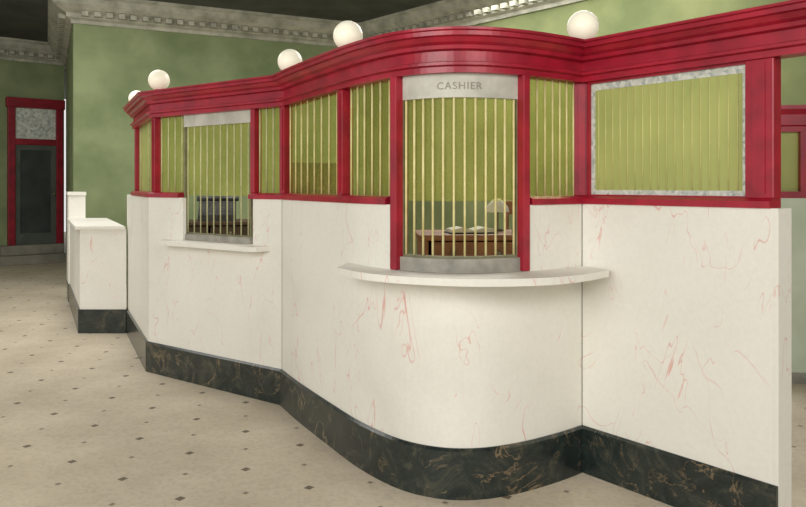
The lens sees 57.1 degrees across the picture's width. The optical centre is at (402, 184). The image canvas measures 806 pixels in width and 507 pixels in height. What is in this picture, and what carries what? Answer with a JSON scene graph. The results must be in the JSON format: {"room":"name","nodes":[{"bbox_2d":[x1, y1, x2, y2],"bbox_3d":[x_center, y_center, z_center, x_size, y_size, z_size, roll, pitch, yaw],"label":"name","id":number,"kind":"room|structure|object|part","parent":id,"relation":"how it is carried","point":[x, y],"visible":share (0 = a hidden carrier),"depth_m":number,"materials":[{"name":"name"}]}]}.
{"room":"public hall","nodes":[
{"label":"public hall","id":0,"kind":"room"},
{"bbox_2d":[0,60,63,245],"bbox_3d":[-10.216,-0.630,12.238,8.618,4.300,0.200,0,0,-39],"label":"wall","id":1,"kind":"structure","parent":0,"point":[17,78],"depth_m":14.38,"materials":[{"name":"green paint"}]},
{"bbox_2d":[0,37,63,65],"bbox_3d":[-10.052,-2.590,12.023,8.598,0.380,0.340,0,0,-39],"label":"trim","id":2,"kind":"structure","parent":1,"relation":"attached to","point":[11,49],"depth_m":14.28,"materials":[{"name":"paint"}]},
{"bbox_2d":[5,97,64,245],"bbox_3d":[-7.194,-0.265,14.503,1.053,2.850,0.130,0,0,-39],"label":"door","id":3,"kind":"structure","parent":1,"relation":"in","point":[34,126],"depth_m":14.51,"materials":[{"name":"red paint"}]},
{"bbox_3d":[-7.224,0.130,14.539,0.553,1.620,0.024,0,0,-39],"label":"glass pane","id":4,"kind":"part","parent":3,"relation":"part of","materials":[{"name":"black glass"}]},
{"bbox_3d":[-7.222,-1.200,14.537,0.733,0.600,0.038,0,0,-39],"label":"transom glass","id":5,"kind":"part","parent":3,"relation":"part of","materials":[{"name":"grey glass"}]},
{"bbox_2d":[66,24,87,252],"bbox_3d":[-5.845,-0.630,13.193,0.200,4.300,4.772,0,0,-26],"label":"wall","id":6,"kind":"structure","parent":0,"point":[77,61],"depth_m":11.06,"materials":[{"name":"green paint"}]},
{"bbox_2d":[0,0,441,98],"bbox_3d":[-2.000,-2.830,10.500,28.000,0.100,27.000,0,0,0],"label":"ceiling","id":7,"kind":"structure","parent":0,"point":[19,19],"depth_m":11.65,"materials":[{"name":"grey paint"}]},
{"bbox_2d":[88,25,363,283],"bbox_3d":[-2.829,-0.630,12.140,4.723,4.300,0.200,0,0,-26],"label":"wall","id":8,"kind":"structure","parent":0,"point":[121,61],"depth_m":11.73,"materials":[{"name":"green paint"}]},
{"bbox_2d":[0,232,805,506],"bbox_3d":[-2.000,1.570,10.500,28.000,0.100,27.000,0,0,0],"label":"floor","id":9,"kind":"structure","parent":0,"point":[83,422],"depth_m":4.40,"materials":[{"name":"tile"}]},
{"bbox_2d":[0,243,66,265],"bbox_3d":[-7.206,1.339,14.304,1.223,0.359,0.418,0,0,-39],"label":"entrance steps","id":10,"kind":"structure","parent":9,"relation":"on","point":[12,255],"depth_m":14.22,"materials":[{"name":"grey stone"}]},
{"bbox_2d":[66,192,85,302],"bbox_3d":[-4.324,0.805,9.782,0.216,1.430,0.645,0,0,-26],"label":"pier","id":11,"kind":"object","parent":9,"relation":"on","point":[75,200],"visible":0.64,"depth_m":9.56,"materials":[{"name":"white stone"}]},
{"bbox_2d":[67,218,125,332],"bbox_3d":[-3.590,0.973,8.563,0.468,1.095,2.449,0,0,-27],"label":"counter","id":12,"kind":"object","parent":9,"relation":"on","point":[97,286],"depth_m":7.59,"materials":[{"name":"beige stone"}]},
{"bbox_2d":[189,219,249,235],"bbox_3d":[-1.949,0.960,8.395,1.500,1.120,0.660,0,0,-11],"label":"desk","id":13,"kind":"object","parent":9,"relation":"on","point":[191,221],"visible":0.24,"depth_m":8.09,"materials":[{"name":"brown wood"}]},
{"bbox_3d":[-2.380,0.525,8.272,0.427,0.150,0.530,0,0,-11],"label":"drawer","id":14,"kind":"part","parent":13,"relation":"part of","materials":[{"name":"brown wood"}]},
{"bbox_2d":[197,196,238,221],"bbox_3d":[-2.080,0.263,8.300,0.460,0.275,0.400,0,0,-11],"label":"machine","id":15,"kind":"object","parent":13,"relation":"on","point":[203,198],"visible":0.87,"depth_m":8.21,"materials":[{"name":"black metal"}]},
{"bbox_3d":[-1.942,0.525,8.361,0.427,0.150,0.530,0,0,-11],"label":"drawer","id":16,"kind":"part","parent":13,"relation":"part of","materials":[{"name":"brown wood"}]},
{"bbox_2d":[293,163,335,194],"bbox_3d":[-0.781,0.660,6.907,0.600,1.720,0.585,0,0,-6],"label":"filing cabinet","id":17,"kind":"object","parent":9,"relation":"on","point":[304,165],"visible":0.06,"depth_m":6.63,"materials":[{"name":"brown wood"}]},
{"bbox_2d":[126,195,791,506],"bbox_3d":[-0.927,0.810,5.123,6.413,1.420,1.115,0,0,44],"label":"counter","id":18,"kind":"object","parent":9,"relation":"on","point":[645,350],"depth_m":3.70,"materials":[{"name":"white stone"}]},
{"bbox_3d":[-2.465,0.688,6.882,0.030,1.175,1.844,0,0,-25],"label":"marble panel","id":19,"kind":"part","parent":18,"relation":"part of","materials":[{"name":"white stone"}]},
{"bbox_3d":[-1.451,0.688,5.593,1.541,1.175,0.030,0,0,36],"label":"marble panel","id":20,"kind":"part","parent":18,"relation":"part of","materials":[{"name":"white stone"}]},
{"bbox_3d":[-0.139,0.688,4.236,2.143,1.175,0.735,0,0,34],"label":"marble panel","id":21,"kind":"part","parent":18,"relation":"part of","materials":[{"name":"white stone"}]},
{"bbox_2d":[123,0,805,272],"bbox_3d":[-0.060,0.384,4.341,7.853,2.273,1.019,0,0,42],"label":"screen","id":22,"kind":"object","parent":18,"relation":"on","point":[685,112],"visible":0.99,"depth_m":3.69,"materials":[{"name":"red wood"}]},
{"bbox_2d":[128,90,140,100],"bbox_3d":[-2.620,-0.842,7.289,0.160,0.177,0.160,0,0,0],"label":"globe lamp","id":23,"kind":"object","parent":22,"relation":"on","point":[132,94],"visible":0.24,"depth_m":7.23,"materials":[{"name":"white glass"}]},
{"bbox_3d":[-2.561,-0.245,7.164,0.072,0.606,0.040,0,0,-25],"label":"post","id":24,"kind":"part","parent":22,"relation":"part of","materials":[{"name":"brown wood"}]},
{"bbox_3d":[-2.014,-0.245,6.049,0.078,0.606,0.060,0,0,-40],"label":"post","id":25,"kind":"part","parent":22,"relation":"part of","materials":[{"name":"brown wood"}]},
{"bbox_3d":[-2.239,0.079,6.517,0.247,0.042,1.727,0,0,-32],"label":"sill rail","id":26,"kind":"part","parent":22,"relation":"part of","materials":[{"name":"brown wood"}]},
{"bbox_2d":[148,70,169,89],"bbox_3d":[-1.990,-0.847,6.035,0.170,0.187,0.170,0,0,0],"label":"globe lamp","id":27,"kind":"object","parent":22,"relation":"on","point":[157,79],"visible":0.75,"depth_m":5.98,"materials":[{"name":"white glass"}]},
{"bbox_2d":[184,110,252,243],"bbox_3d":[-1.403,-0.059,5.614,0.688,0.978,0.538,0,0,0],"label":"grille","id":28,"kind":"object","parent":22,"relation":"attached to","point":[192,118],"depth_m":5.58,"materials":[{"name":"gold metal"}]},
{"bbox_3d":[-1.063,-0.245,5.350,0.045,0.606,0.072,0,0,36],"label":"post","id":29,"kind":"part","parent":22,"relation":"part of","materials":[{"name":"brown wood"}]},
{"bbox_3d":[-0.819,-0.245,5.166,0.078,0.606,0.060,0,0,-44],"label":"post","id":30,"kind":"part","parent":22,"relation":"part of","materials":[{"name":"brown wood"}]},
{"bbox_2d":[278,49,301,69],"bbox_3d":[-0.782,-0.847,5.122,0.170,0.187,0.170,0,0,0],"label":"globe lamp","id":31,"kind":"object","parent":22,"relation":"on","point":[287,58],"visible":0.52,"depth_m":5.05,"materials":[{"name":"white glass"}]},
{"bbox_3d":[-0.525,0.079,4.625,0.221,0.042,1.873,0,0,-33],"label":"sill rail","id":32,"kind":"part","parent":22,"relation":"part of","materials":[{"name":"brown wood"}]},
{"bbox_3d":[-0.338,-0.245,4.274,0.078,0.606,0.070,0,0,-29],"label":"post","id":33,"kind":"part","parent":22,"relation":"part of","materials":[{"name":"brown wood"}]},
{"bbox_2d":[333,21,362,46],"bbox_3d":[-0.315,-0.847,4.239,0.170,0.187,0.170,0,0,0],"label":"globe lamp","id":34,"kind":"object","parent":22,"relation":"on","point":[345,32],"visible":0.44,"depth_m":4.17,"materials":[{"name":"white glass"}]},
{"bbox_3d":[-0.020,-0.059,3.774,0.086,0.977,0.046,0,0,-43],"label":"post","id":35,"kind":"part","parent":22,"relation":"part of","materials":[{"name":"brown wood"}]},
{"bbox_2d":[400,73,519,272],"bbox_3d":[0.285,-0.059,3.711,0.628,0.978,0.213,0,0,0],"label":"grille","id":36,"kind":"object","parent":22,"relation":"attached to","point":[413,86],"depth_m":3.67,"materials":[{"name":"gold metal"}]},
{"bbox_3d":[-0.060,-0.650,4.341,7.853,0.205,1.019,0,0,42],"label":"cornice","id":37,"kind":"part","parent":22,"relation":"part of","materials":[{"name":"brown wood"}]},
{"bbox_3d":[0.596,-0.059,3.721,0.042,0.977,0.086,0,0,-30],"label":"post","id":38,"kind":"part","parent":22,"relation":"part of","materials":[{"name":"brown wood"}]},
{"bbox_3d":[0.963,-0.245,4.000,0.085,0.606,0.078,0,0,9],"label":"post","id":39,"kind":"part","parent":22,"relation":"part of","materials":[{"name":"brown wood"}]},
{"bbox_2d":[567,10,598,38],"bbox_3d":[0.971,-0.847,3.993,0.170,0.187,0.170,0,0,0],"label":"globe lamp","id":40,"kind":"object","parent":22,"relation":"on","point":[583,24],"visible":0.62,"depth_m":3.93,"materials":[{"name":"white glass"}]},
{"bbox_3d":[1.114,0.079,3.499,0.479,0.042,1.100,0,0,-38],"label":"sill rail","id":41,"kind":"part","parent":22,"relation":"part of","materials":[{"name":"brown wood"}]},
{"bbox_3d":[1.270,-0.245,3.615,0.040,0.606,0.871,0,0,-38],"label":"window sash","id":42,"kind":"part","parent":22,"relation":"part of","materials":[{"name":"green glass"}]},
{"bbox_3d":[1.570,-0.245,3.230,0.078,0.606,0.125,0,0,-38],"label":"post","id":43,"kind":"part","parent":22,"relation":"part of","materials":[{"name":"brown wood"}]},
{"bbox_3d":[1.277,0.688,3.549,0.030,1.175,1.004,0,0,-38],"label":"marble panel","id":44,"kind":"part","parent":18,"relation":"part of","materials":[{"name":"white stone"}]},
{"bbox_2d":[415,230,512,255],"bbox_3d":[0.640,0.930,5.345,1.100,1.180,0.610,0,0,-3],"label":"desk","id":45,"kind":"object","parent":9,"relation":"on","point":[448,238],"visible":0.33,"depth_m":5.06,"materials":[{"name":"brown wood"}]},
{"bbox_3d":[0.329,0.465,5.294,0.293,0.150,0.480,0,0,-3],"label":"drawer","id":46,"kind":"part","parent":45,"relation":"part of","materials":[{"name":"brown wood"}]},
{"bbox_2d":[444,226,497,233],"bbox_3d":[0.480,0.318,5.240,0.340,0.044,0.220,0,0,-9],"label":"open book","id":47,"kind":"object","parent":45,"relation":"on","point":[458,230],"visible":0.72,"depth_m":5.15,"materials":[{"name":"white paper"}]},
{"bbox_3d":[0.642,0.465,5.310,0.293,0.150,0.480,0,0,-3],"label":"drawer","id":48,"kind":"part","parent":45,"relation":"part of","materials":[{"name":"brown wood"}]},
{"bbox_2d":[487,198,508,230],"bbox_3d":[0.700,0.220,5.500,0.180,0.240,0.180,0,0,0],"label":"desk lamp","id":49,"kind":"object","parent":45,"relation":"on","point":[500,204],"visible":0.62,"depth_m":5.45,"materials":[{"name":"brown metal"}]},
{"bbox_3d":[0.700,0.150,5.500,0.180,0.100,0.180,0,0,0],"label":"lamp shade","id":50,"kind":"part","parent":49,"relation":"part of","materials":[{"name":"paper"}]},
{"bbox_2d":[506,201,512,229],"bbox_3d":[1.020,0.830,6.300,0.440,1.380,0.440,0,0,23],"label":"wooden chair","id":51,"kind":"object","parent":9,"relation":"on","point":[509,204],"visible":0.05,"depth_m":6.54,"materials":[{"name":"brown wood"}]},
{"bbox_3d":[0.923,0.510,6.558,0.030,0.700,0.032,0,0,23],"label":"post","id":52,"kind":"part","parent":51,"relation":"part of","materials":[{"name":"brown wood"}]},
{"bbox_3d":[1.098,0.200,6.484,0.440,0.120,0.030,0,0,23],"label":"rail","id":53,"kind":"part","parent":51,"relation":"part of","materials":[{"name":"brown wood"}]},
{"bbox_2d":[781,105,805,383],"bbox_3d":[3.579,0.455,5.625,2.072,2.130,0.150,0,0,8],"label":"wall","id":54,"kind":"structure","parent":9,"relation":"on","point":[793,117],"depth_m":5.68,"materials":[{"name":"green stone"}]},
{"bbox_3d":[3.577,-0.510,5.615,2.072,0.200,0.130,0,0,8],"label":"rail","id":55,"kind":"part","parent":54,"relation":"part of","materials":[{"name":"brown wood"}]},
{"bbox_3d":[3.580,0.075,5.635,2.072,0.050,0.090,0,0,8],"label":"sill rail","id":56,"kind":"part","parent":54,"relation":"part of","materials":[{"name":"brown wood"}]},
{"bbox_3d":[3.582,0.770,5.649,2.072,1.340,0.100,0,0,8],"label":"marble panel","id":57,"kind":"part","parent":54,"relation":"part of","materials":[{"name":"white stone"}]},
{"bbox_3d":[3.090,-0.180,5.709,0.070,0.460,0.084,0,0,8],"label":"post","id":58,"kind":"part","parent":54,"relation":"part of","materials":[{"name":"brown wood"}]},
{"bbox_2d":[365,0,805,254],"bbox_3d":[4.011,-0.630,7.895,0.200,4.300,14.000,0,0,-41],"label":"wall","id":59,"kind":"structure","parent":0,"point":[614,16],"depth_m":10.72,"materials":[{"name":"green paint"}]},
{"bbox_2d":[48,0,584,68],"bbox_3d":[0.997,-2.590,9.447,20.072,0.380,4.477,0,0,32],"label":"trim","id":60,"kind":"structure","parent":59,"relation":"attached to","point":[62,14],"depth_m":11.52,"materials":[{"name":"paint"}]}
]}

